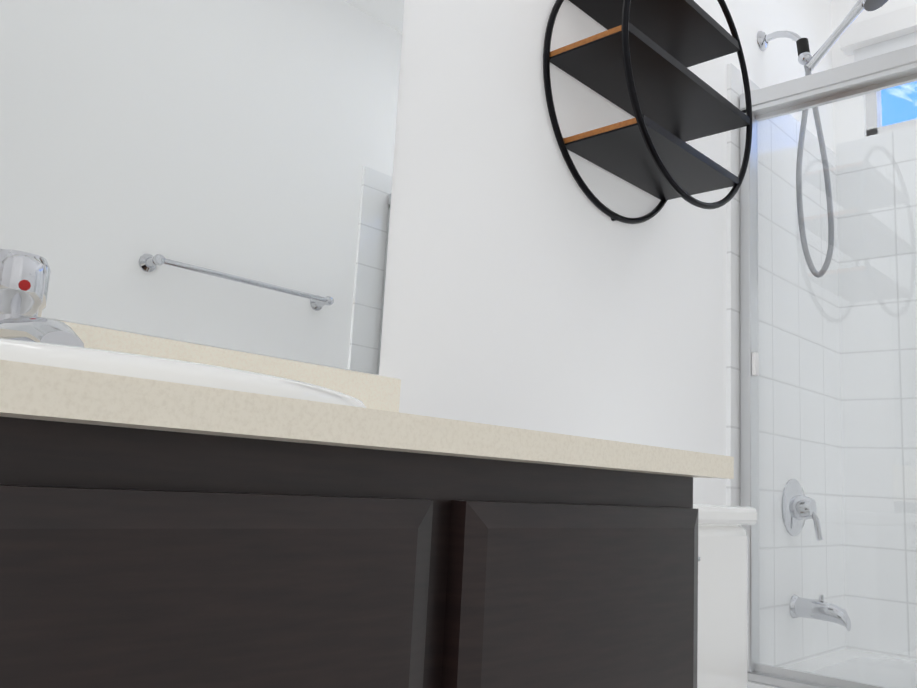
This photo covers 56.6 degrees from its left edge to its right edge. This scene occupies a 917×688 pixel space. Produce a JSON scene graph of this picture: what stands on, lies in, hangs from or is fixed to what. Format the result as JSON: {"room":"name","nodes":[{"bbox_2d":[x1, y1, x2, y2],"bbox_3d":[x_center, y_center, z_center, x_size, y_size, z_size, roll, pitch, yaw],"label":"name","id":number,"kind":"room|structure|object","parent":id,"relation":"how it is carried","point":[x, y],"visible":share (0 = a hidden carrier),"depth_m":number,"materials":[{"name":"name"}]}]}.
{"room":"bathroom","nodes":[
{"label":"bathroom","id":0,"kind":"room"},
{"bbox_2d":[70,0,833,504],"bbox_3d":[-0.397,-0.288,1.127,0.100,2.660,4.900,-6,-13,43],"label":"wall","id":1,"kind":"structure","parent":0,"point":[530,284],"depth_m":1.65,"materials":[{"name":"white paint"}]},
{"bbox_2d":[0,0,404,374],"bbox_3d":[-0.499,-0.605,0.969,0.006,1.137,1.193,-6,-13,43],"label":"mirror","id":2,"kind":"object","parent":1,"relation":"attached to","point":[216,173],"visible":1,"depth_m":1.11,"materials":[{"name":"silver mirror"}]},
{"bbox_2d":[543,0,751,223],"bbox_3d":[0.417,-0.538,1.812,0.195,0.540,0.538,-6,-13,43],"label":"round wall shelf","id":3,"kind":"object","parent":1,"relation":"attached to","point":[636,59],"visible":0.98,"depth_m":1.78,"materials":[{"name":"black metal"}]},
{"bbox_2d":[726,63,845,666],"bbox_3d":[0.965,0.098,2.473,0.012,1.620,0.800,-6,-13,43],"label":"wall tile","id":4,"kind":"structure","parent":1,"relation":"attached to","point":[735,87],"depth_m":2.46,"materials":[{"name":"white tile"}]},
{"bbox_2d":[782,479,822,539],"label":"tub valve","id":5,"kind":"object","parent":4,"relation":"attached to","point":[797,516],"depth_m":2.36,"materials":[{"name":"silver metal"}]},
{"bbox_2d":[790,595,850,630],"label":"tub spout","id":6,"kind":"object","parent":4,"relation":"attached to","point":[800,602],"depth_m":2.29,"materials":[{"name":"silver metal"}]},
{"bbox_2d":[757,0,887,277],"bbox_3d":[1.029,-0.590,2.356,0.362,0.810,0.141,-6,-13,43],"label":"shower head","id":7,"kind":"object","parent":1,"relation":"attached to","point":[808,60],"visible":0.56,"depth_m":2.38},
{"bbox_2d":[831,0,916,153],"bbox_3d":[1.796,0.027,2.327,1.435,2.660,0.100,-6,-13,43],"label":"wall","id":8,"kind":"structure","parent":0,"point":[840,10],"depth_m":2.89,"materials":[{"name":"white paint"}]},
{"bbox_2d":[836,126,916,659],"bbox_3d":[1.754,0.090,2.276,1.411,1.655,0.012,-6,-13,43],"label":"wall tile","id":9,"kind":"structure","parent":8,"relation":"attached to","point":[894,298],"depth_m":2.67,"materials":[{"name":"white tile"}]},
{"bbox_2d":[839,4,916,61],"bbox_3d":[1.748,-1.022,2.476,1.215,0.170,0.074,-6,-13,43],"label":"shade valance","id":10,"kind":"object","parent":8,"relation":"attached to","point":[880,34],"visible":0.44,"depth_m":2.79,"materials":[{"name":"white paint"}]},
{"bbox_2d":[865,82,916,137],"bbox_3d":[1.796,-0.873,2.501,1.130,0.310,0.070,-6,-13,43],"label":"window","id":11,"kind":"structure","parent":8,"relation":"in","point":[877,114],"depth_m":2.84,"materials":[{"name":"white plastic"}]},
{"bbox_3d":[0.093,0.992,0.387,1.635,0.050,4.900,-6,-13,43],"label":"floor","id":12,"kind":"structure","parent":0,"visible":0},
{"bbox_2d":[0,249,733,687],"bbox_3d":[-0.345,0.432,0.615,0.559,1.080,1.242,-6,-13,43],"label":"bathroom vanity","id":13,"kind":"object","parent":12,"relation":"on","point":[180,515],"visible":1,"depth_m":0.55,"materials":[{"name":"black"}]},
{"bbox_2d":[0,249,733,478],"bbox_3d":[-0.323,0.006,0.685,0.559,0.134,1.242,-6,-13,43],"label":"countertop","id":14,"kind":"structure","parent":13,"relation":"on","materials":[{"name":"stone"}]},
{"bbox_2d":[0,249,94,400],"bbox_3d":[-0.379,-0.028,0.749,0.168,0.134,0.166,-6,-13,43],"label":"faucet","id":15,"kind":"object","parent":14,"relation":"on","point":[24,276],"depth_m":0.76,"materials":[{"name":"silver metal"}]},
{"bbox_2d":[693,503,756,687],"bbox_3d":[0.562,0.727,1.464,0.670,0.870,0.424,-6,-13,43],"label":"toilet","id":16,"kind":"object","parent":12,"relation":"on","point":[722,651],"visible":0.23,"depth_m":1.66,"materials":[{"name":"white ceramic"}]},
{"bbox_2d":[740,45,916,687],"bbox_3d":[1.471,0.295,1.948,1.409,1.975,0.777,-6,-13,43],"label":"shower door","id":17,"kind":"structure","parent":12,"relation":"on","point":[847,668],"depth_m":2.15,"materials":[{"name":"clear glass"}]}
]}

